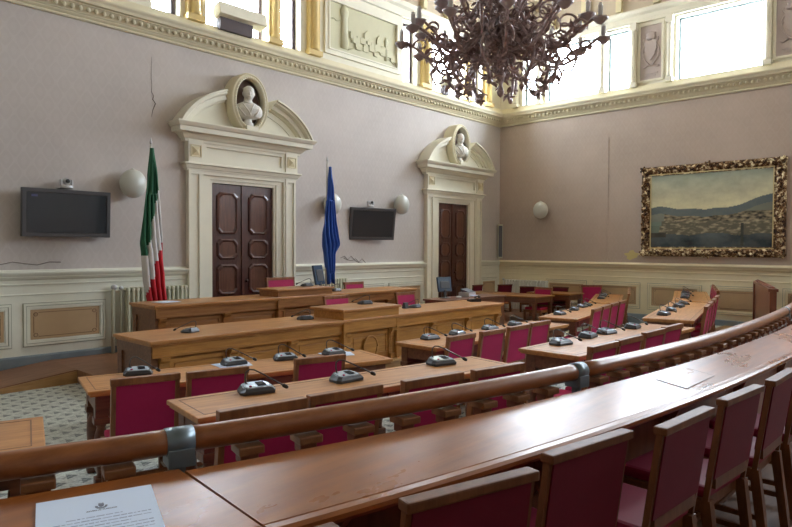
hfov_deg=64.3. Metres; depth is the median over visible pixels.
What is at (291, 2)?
window
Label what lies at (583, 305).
microphone unit
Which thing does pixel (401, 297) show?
chair
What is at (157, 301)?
paper sheet
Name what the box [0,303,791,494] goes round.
handrail
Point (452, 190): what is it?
door
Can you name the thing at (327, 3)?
trim
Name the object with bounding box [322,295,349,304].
chair
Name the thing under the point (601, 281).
trim
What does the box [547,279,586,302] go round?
trim
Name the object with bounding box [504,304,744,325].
baseboard
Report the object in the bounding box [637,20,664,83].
trim
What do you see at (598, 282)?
trim
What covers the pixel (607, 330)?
microphone unit
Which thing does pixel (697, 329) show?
chair
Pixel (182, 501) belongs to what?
countertop
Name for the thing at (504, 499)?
chair
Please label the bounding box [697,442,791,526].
floor
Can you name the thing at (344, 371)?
speaker grille
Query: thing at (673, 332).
chair
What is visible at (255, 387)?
microphone unit
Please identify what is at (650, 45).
trim
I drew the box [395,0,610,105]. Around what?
chandelier
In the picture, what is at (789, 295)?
trim
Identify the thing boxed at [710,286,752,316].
trim
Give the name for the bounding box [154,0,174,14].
window
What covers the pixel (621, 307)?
chair
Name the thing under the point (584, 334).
microphone unit
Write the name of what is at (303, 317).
microphone unit
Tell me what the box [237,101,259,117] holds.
drapery
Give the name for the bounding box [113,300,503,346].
countertop
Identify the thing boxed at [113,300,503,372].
desk
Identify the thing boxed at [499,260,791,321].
wall
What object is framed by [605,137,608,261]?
wall strip
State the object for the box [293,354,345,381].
chair
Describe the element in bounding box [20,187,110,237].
television
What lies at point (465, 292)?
printer
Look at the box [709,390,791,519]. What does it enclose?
chair
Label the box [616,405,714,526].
chair
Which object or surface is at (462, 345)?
chair
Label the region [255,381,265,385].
speaker grille
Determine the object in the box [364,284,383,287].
trim
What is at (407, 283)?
trim
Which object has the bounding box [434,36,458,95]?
window
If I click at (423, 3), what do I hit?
trim
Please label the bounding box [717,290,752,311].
trim
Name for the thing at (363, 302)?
microphone unit
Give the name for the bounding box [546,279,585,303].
trim
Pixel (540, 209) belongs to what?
globe lamp
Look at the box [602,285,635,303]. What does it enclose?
trim
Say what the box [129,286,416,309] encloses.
countertop
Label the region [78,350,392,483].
desk
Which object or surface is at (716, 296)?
chair
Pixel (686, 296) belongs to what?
microphone unit
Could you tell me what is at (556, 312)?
microphone unit
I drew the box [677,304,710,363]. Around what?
chair
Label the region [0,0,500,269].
wall
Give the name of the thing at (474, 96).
window
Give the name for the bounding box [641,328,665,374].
chair
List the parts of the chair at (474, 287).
backrest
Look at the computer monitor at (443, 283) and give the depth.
11.53 m
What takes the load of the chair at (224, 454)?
on the step
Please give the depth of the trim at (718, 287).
13.71 m
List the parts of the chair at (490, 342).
backrest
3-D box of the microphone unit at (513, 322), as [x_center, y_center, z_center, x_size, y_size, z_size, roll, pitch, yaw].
[1.693,0.788,8.798,0.217,0.147,0.286,1,2,35]
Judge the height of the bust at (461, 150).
0.730 m
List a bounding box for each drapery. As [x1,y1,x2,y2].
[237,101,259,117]
[455,144,467,155]
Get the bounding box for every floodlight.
[212,0,266,38]
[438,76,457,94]
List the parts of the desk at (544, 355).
leg, drawer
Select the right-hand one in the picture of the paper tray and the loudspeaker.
the loudspeaker
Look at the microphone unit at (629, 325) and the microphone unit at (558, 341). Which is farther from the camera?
the microphone unit at (629, 325)
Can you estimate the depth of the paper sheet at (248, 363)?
5.71 m
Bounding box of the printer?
[459,288,477,296]
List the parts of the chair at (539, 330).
frame, backrest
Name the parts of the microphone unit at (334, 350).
plate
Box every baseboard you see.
[0,346,116,370]
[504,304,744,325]
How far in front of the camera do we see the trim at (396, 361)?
8.55 m
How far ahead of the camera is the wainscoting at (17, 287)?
9.71 m
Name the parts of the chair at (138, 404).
seat, backrest, frame, leg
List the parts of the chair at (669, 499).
seat, seat frame, backrest, leg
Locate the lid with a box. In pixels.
[656,368,714,388]
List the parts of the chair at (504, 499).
backrest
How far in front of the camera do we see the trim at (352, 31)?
13.74 m
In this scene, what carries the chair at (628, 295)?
on the floor at (62, 407)
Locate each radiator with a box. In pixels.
[119,285,187,332]
[322,278,346,288]
[502,278,548,308]
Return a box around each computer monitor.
[312,265,324,285]
[436,277,451,298]
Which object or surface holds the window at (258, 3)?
in the wall at (77, 104)
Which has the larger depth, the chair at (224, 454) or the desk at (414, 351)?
the desk at (414, 351)
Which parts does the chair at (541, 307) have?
seat frame, seat, backrest, frame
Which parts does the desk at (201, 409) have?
leg, leg, drawer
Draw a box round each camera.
[56,178,73,189]
[364,200,373,207]
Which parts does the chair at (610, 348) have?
seat, frame, backrest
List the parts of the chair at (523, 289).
backrest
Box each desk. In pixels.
[0,416,45,497]
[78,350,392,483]
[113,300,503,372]
[167,356,507,470]
[185,324,791,526]
[395,321,568,365]
[423,294,505,324]
[518,323,694,402]
[538,303,606,341]
[588,294,622,303]
[642,301,706,365]
[672,291,710,302]
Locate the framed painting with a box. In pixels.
[639,155,787,258]
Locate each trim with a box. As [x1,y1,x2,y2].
[0,304,11,349]
[0,305,10,348]
[0,312,3,342]
[0,371,76,393]
[1,0,791,127]
[24,300,105,346]
[30,306,98,339]
[33,308,96,336]
[184,0,494,107]
[324,0,400,74]
[330,1,396,66]
[361,0,736,45]
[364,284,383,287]
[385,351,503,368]
[388,281,422,285]
[389,282,422,303]
[402,285,419,302]
[404,0,669,31]
[420,0,660,29]
[481,277,496,291]
[483,281,494,290]
[512,0,772,107]
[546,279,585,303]
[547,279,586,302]
[549,283,582,300]
[593,281,639,307]
[594,281,639,308]
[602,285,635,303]
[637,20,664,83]
[640,23,661,80]
[647,283,700,309]
[647,283,701,309]
[651,287,696,305]
[653,289,686,304]
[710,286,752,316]
[711,286,752,315]
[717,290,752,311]
[717,292,750,309]
[773,0,791,59]
[776,0,791,56]
[783,289,791,306]
[788,294,791,303]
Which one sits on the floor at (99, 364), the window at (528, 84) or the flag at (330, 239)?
the flag at (330, 239)
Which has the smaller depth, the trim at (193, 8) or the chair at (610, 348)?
the chair at (610, 348)
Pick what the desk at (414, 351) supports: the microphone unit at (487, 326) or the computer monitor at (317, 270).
the microphone unit at (487, 326)
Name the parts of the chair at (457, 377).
backrest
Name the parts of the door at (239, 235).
panel, architrave, panel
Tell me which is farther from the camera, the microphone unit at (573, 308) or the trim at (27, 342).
the microphone unit at (573, 308)
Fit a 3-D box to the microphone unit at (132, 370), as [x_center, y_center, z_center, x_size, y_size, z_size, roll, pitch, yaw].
[-2.145,0.861,5.305,0.286,0.147,0.217,0,2,-27]
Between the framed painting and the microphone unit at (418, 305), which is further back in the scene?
the framed painting
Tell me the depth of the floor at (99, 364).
8.74 m
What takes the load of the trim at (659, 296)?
attached to the wall at (560, 164)
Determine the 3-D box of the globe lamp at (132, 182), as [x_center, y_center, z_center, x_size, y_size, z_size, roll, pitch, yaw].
[-4.157,-1.271,9.954,0.321,0.472,0.420,2,2,43]
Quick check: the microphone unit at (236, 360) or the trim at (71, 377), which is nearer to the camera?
the microphone unit at (236, 360)
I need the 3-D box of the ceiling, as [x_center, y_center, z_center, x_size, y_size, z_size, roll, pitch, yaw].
[1.839,-6.594,5.096,16.300,0.360,20.800,2,2,43]
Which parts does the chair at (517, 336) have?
frame, backrest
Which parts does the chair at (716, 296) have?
frame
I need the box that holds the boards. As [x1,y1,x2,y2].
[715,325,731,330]
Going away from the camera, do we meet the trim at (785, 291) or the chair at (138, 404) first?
the chair at (138, 404)
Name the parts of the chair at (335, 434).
backrest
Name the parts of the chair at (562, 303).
seat frame, seat, backrest, frame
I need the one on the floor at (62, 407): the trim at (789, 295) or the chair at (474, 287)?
the chair at (474, 287)
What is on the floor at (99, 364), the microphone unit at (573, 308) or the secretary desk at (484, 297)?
the secretary desk at (484, 297)
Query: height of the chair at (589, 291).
0.950 m
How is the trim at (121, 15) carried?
attached to the wall at (77, 104)
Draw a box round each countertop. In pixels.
[0,469,261,526]
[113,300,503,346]
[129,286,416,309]
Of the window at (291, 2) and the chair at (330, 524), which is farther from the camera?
the window at (291, 2)
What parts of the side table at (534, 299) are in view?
leg, leg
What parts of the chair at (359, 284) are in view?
backrest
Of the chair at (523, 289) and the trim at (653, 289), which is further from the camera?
the chair at (523, 289)
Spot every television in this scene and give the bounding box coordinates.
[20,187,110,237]
[349,207,395,239]
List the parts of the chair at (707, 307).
frame, backrest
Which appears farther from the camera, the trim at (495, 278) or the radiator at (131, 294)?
the trim at (495, 278)
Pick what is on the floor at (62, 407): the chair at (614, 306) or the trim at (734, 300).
the chair at (614, 306)
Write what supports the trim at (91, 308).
attached to the wall at (77, 104)
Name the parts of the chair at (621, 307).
backrest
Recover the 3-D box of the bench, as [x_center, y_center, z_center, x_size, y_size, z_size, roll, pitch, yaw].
[-1.635,0.816,10.326,0.760,0.870,5.190,2,2,43]
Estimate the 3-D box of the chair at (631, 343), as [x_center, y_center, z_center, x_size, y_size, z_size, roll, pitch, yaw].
[1.800,1.093,5.509,0.535,0.950,0.459,2,2,44]
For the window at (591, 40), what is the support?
in the wall at (560, 164)
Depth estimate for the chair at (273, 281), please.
11.43 m
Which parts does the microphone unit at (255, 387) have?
plate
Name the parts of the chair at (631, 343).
frame, backrest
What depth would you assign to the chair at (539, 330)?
7.73 m
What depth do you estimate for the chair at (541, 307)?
14.65 m
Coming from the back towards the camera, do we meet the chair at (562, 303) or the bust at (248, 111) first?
the chair at (562, 303)
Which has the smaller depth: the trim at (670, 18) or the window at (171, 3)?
the window at (171, 3)
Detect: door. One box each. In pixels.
[167,73,316,298]
[416,124,496,303]
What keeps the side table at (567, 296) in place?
on the floor at (62, 407)
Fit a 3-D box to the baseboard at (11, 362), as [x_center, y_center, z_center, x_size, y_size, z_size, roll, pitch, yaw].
[-3.864,1.451,10.559,0.040,0.330,20.000,2,2,43]
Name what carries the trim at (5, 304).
attached to the wainscoting at (17, 287)
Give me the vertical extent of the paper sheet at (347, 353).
0.005 m
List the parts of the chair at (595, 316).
frame, backrest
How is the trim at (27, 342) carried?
attached to the wall at (77, 104)
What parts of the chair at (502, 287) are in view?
backrest, frame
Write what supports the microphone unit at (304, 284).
on the bench
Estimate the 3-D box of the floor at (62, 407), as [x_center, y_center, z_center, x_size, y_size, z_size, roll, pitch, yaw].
[1.803,1.823,5.310,16.300,0.200,20.800,2,2,43]
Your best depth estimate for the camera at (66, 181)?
9.21 m
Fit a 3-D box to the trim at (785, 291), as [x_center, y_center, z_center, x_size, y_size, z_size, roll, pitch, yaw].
[8.478,0.848,12.703,1.177,0.606,0.024,2,2,43]
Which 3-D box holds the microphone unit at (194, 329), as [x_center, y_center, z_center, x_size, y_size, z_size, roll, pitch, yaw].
[-2.252,0.680,6.801,0.184,0.125,0.243,1,2,23]
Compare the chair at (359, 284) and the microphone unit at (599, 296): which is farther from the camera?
the microphone unit at (599, 296)
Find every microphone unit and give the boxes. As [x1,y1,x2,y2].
[123,356,160,376]
[173,321,199,332]
[220,348,256,365]
[237,369,288,395]
[273,344,305,360]
[291,309,313,319]
[296,278,313,286]
[322,339,353,354]
[329,359,375,383]
[332,284,340,291]
[352,295,372,304]
[408,299,420,307]
[420,326,447,339]
[426,345,467,366]
[449,323,472,335]
[481,318,505,329]
[507,315,527,325]
[549,329,581,345]
[553,306,570,314]
[569,302,583,310]
[577,299,592,307]
[578,323,605,338]
[596,320,625,334]
[597,292,608,298]
[624,316,647,328]
[657,305,676,315]
[666,301,680,311]
[672,298,689,307]
[678,295,691,304]
[681,290,693,298]
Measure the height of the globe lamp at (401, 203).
0.472 m
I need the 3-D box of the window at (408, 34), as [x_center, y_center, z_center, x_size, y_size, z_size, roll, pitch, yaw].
[0.169,-4.994,15.069,0.101,1.441,0.501,2,2,43]
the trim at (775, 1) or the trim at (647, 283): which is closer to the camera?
the trim at (775, 1)
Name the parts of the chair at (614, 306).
frame, backrest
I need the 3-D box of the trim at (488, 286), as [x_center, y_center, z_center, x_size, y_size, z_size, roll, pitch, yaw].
[2.577,0.701,17.487,0.006,0.430,0.580,2,2,43]
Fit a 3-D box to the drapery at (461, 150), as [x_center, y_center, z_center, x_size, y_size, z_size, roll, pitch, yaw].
[1.658,-2.866,15.921,0.415,0.294,0.112,0,2,-23]
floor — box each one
[0,307,585,388]
[0,324,623,498]
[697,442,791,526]
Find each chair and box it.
[100,372,180,481]
[178,365,248,465]
[214,396,307,465]
[265,277,294,286]
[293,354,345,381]
[306,383,382,445]
[315,522,338,526]
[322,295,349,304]
[343,281,363,288]
[394,291,415,304]
[398,467,538,526]
[400,371,463,426]
[444,332,475,404]
[466,362,524,415]
[472,284,482,290]
[476,328,505,361]
[497,284,512,311]
[502,320,550,391]
[502,324,530,402]
[519,286,535,311]
[523,287,552,320]
[529,428,633,526]
[536,340,618,400]
[543,286,568,314]
[564,307,601,337]
[565,334,642,390]
[577,304,610,335]
[581,285,601,325]
[581,302,618,330]
[615,300,626,328]
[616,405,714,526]
[623,292,629,324]
[623,384,764,526]
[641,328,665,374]
[660,323,683,369]
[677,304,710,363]
[691,301,713,336]
[693,298,716,332]
[696,295,719,353]
[700,289,719,331]
[704,368,791,526]
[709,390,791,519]
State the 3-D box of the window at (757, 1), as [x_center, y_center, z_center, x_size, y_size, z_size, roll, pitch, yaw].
[7.251,-4.939,14.052,1.771,1.441,0.101,2,2,43]
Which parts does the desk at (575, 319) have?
leg, drawer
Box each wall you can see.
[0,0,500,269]
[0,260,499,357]
[499,0,791,265]
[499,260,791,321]
[752,279,778,319]
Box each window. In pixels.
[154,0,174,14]
[209,0,261,39]
[284,0,294,49]
[403,23,411,82]
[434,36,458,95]
[472,69,476,101]
[526,60,531,104]
[549,38,595,100]
[609,31,630,90]
[679,0,763,78]
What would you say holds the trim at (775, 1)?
attached to the wall at (560, 164)
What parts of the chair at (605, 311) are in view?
frame, backrest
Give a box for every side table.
[475,291,554,320]
[527,291,583,315]
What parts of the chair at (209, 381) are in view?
backrest, frame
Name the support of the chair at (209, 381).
on the floor at (62, 407)
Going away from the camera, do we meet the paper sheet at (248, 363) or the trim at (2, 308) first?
the paper sheet at (248, 363)
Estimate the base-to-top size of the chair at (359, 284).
0.850 m
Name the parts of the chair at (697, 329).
seat, backrest, frame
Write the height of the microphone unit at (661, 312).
0.147 m
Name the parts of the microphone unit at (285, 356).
plate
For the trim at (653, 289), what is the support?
attached to the wall at (560, 164)
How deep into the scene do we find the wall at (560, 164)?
15.51 m
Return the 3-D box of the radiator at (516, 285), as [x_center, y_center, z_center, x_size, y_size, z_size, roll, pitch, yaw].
[3.508,0.913,17.173,1.443,0.990,0.142,2,2,43]
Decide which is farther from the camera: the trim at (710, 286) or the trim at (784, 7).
the trim at (710, 286)
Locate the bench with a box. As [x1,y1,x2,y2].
[129,285,416,331]
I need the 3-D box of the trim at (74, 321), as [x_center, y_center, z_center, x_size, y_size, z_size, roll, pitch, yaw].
[-4.924,0.875,9.401,0.007,0.430,0.961,2,2,43]
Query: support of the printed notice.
on the countertop at (182, 501)
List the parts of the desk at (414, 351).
leg, drawer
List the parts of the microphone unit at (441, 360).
plate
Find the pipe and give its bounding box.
[111,285,118,352]
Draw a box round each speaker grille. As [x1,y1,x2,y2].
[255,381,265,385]
[343,370,354,373]
[499,226,501,256]
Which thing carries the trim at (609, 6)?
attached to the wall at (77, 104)
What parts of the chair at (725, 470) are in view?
seat frame, seat, leg, backrest, frame, leg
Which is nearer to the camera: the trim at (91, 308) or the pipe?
the trim at (91, 308)
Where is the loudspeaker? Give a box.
[497,224,502,257]
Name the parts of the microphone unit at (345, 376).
plate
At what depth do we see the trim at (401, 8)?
14.81 m
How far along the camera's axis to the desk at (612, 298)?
13.31 m
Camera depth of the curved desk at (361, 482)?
2.49 m
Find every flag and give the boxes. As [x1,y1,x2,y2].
[140,138,166,300]
[322,156,339,285]
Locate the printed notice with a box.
[35,484,164,526]
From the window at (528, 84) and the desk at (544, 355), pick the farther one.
the window at (528, 84)
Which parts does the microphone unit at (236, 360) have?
plate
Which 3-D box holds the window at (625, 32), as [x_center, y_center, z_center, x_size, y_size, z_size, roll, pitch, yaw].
[5.591,-4.985,15.592,0.601,1.441,0.101,2,2,43]
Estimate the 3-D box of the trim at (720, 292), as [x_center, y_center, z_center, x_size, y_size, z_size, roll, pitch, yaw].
[7.463,0.819,13.652,0.950,0.364,0.012,2,2,43]
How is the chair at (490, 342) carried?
on the floor at (62, 407)
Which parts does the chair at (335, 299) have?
backrest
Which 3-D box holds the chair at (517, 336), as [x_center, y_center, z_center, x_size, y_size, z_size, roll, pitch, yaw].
[1.253,1.189,7.512,0.535,0.950,0.459,2,2,43]
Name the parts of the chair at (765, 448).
seat frame, seat, leg, frame, backrest, leg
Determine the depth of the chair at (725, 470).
2.92 m
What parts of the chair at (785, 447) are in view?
seat, leg, frame, backrest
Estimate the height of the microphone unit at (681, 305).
0.147 m
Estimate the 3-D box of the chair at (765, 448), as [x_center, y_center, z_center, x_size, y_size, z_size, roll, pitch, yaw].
[1.850,1.022,3.482,0.527,0.895,0.464,2,2,44]
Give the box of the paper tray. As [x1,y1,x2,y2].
[460,288,474,291]
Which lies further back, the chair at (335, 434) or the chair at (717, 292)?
the chair at (717, 292)
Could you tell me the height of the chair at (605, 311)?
0.950 m
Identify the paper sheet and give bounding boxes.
[155,301,180,302]
[211,361,252,367]
[319,351,353,355]
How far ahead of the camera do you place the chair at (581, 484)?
2.13 m
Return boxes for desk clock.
[402,302,408,308]
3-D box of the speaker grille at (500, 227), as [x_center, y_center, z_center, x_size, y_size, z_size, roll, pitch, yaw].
[2.923,-0.622,17.636,0.101,0.870,0.009,0,1,-2]
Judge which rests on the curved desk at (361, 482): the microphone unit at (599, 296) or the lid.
the lid
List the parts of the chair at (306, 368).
backrest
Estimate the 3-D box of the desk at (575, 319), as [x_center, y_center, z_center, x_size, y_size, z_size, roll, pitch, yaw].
[3.302,1.198,11.021,0.621,0.772,2.990,1,2,32]
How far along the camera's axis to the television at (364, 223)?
13.86 m
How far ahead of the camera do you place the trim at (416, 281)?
14.90 m
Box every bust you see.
[237,86,261,125]
[455,133,468,161]
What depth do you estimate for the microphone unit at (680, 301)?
10.48 m
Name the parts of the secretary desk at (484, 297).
modesty panel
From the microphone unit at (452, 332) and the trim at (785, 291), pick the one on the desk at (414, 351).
the microphone unit at (452, 332)
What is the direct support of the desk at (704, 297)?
on the step
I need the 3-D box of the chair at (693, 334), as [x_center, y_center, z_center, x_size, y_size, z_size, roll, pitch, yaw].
[4.227,1.014,9.018,0.535,0.950,0.459,1,2,30]
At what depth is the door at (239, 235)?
11.47 m
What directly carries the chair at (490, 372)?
on the step
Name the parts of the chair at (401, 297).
backrest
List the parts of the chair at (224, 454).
backrest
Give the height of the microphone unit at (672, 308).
0.147 m
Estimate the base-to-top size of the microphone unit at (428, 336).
0.147 m
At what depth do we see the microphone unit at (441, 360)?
4.99 m
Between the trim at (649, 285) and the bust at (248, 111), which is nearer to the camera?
the bust at (248, 111)
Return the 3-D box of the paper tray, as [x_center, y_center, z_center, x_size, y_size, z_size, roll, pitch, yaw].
[1.360,0.507,11.943,0.200,0.060,0.260,1,2,33]
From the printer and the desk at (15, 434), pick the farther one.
the printer
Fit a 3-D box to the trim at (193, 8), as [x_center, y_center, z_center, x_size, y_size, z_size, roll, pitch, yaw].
[-2.460,-4.922,11.779,0.196,1.521,15.031,2,2,43]
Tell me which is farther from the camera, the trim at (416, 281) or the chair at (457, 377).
the trim at (416, 281)
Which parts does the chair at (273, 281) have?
backrest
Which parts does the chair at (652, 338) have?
backrest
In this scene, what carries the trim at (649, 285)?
attached to the wall at (560, 164)
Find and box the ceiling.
[467,0,551,14]
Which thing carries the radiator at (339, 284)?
on the floor at (99, 364)
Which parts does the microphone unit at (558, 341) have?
plate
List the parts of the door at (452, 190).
panel, architrave, panel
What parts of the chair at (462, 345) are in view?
frame, backrest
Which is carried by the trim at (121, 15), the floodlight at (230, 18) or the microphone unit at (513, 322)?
the floodlight at (230, 18)
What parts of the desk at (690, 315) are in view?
leg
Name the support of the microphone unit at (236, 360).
on the paper sheet at (248, 363)
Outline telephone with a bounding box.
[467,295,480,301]
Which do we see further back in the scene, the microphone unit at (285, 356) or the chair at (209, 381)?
the microphone unit at (285, 356)
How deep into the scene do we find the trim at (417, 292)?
15.27 m
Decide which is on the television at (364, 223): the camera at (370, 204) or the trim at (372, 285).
the camera at (370, 204)
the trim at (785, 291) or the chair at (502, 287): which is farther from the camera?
the chair at (502, 287)
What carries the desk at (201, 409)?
on the step
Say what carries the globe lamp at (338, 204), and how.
attached to the wall at (77, 104)
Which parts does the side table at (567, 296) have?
leg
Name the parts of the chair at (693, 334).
seat, backrest, frame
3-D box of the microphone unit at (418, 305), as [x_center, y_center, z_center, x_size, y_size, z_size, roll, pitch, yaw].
[0.260,0.613,9.708,0.195,0.132,0.258,1,2,33]
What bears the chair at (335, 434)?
on the step
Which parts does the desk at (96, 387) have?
leg, leg, drawer, drawer, drawer, leg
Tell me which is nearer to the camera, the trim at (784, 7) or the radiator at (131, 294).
the radiator at (131, 294)
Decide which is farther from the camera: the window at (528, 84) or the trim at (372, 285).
the window at (528, 84)
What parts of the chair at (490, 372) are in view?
backrest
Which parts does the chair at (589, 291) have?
frame, backrest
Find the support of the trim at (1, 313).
attached to the wall at (77, 104)
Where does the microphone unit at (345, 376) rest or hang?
on the desk at (201, 409)
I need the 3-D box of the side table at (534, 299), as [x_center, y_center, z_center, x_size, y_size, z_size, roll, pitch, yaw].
[2.597,1.097,14.899,2.100,0.770,0.850,2,2,43]
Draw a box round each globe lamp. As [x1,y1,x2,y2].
[119,168,146,197]
[324,193,341,213]
[394,194,408,213]
[533,201,547,218]
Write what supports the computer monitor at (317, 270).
on the bench
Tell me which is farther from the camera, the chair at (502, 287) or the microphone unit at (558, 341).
the chair at (502, 287)
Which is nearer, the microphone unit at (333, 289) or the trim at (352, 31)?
the microphone unit at (333, 289)
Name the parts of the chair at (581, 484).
seat, backrest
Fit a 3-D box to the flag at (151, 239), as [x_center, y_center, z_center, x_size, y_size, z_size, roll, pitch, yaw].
[-3.615,-0.223,9.352,0.367,3.280,0.340,0,1,-8]
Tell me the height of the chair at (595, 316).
0.950 m
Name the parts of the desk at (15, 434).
leg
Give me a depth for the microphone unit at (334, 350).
6.29 m
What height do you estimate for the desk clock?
0.090 m
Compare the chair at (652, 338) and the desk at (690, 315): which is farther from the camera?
the desk at (690, 315)
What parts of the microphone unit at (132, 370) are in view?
plate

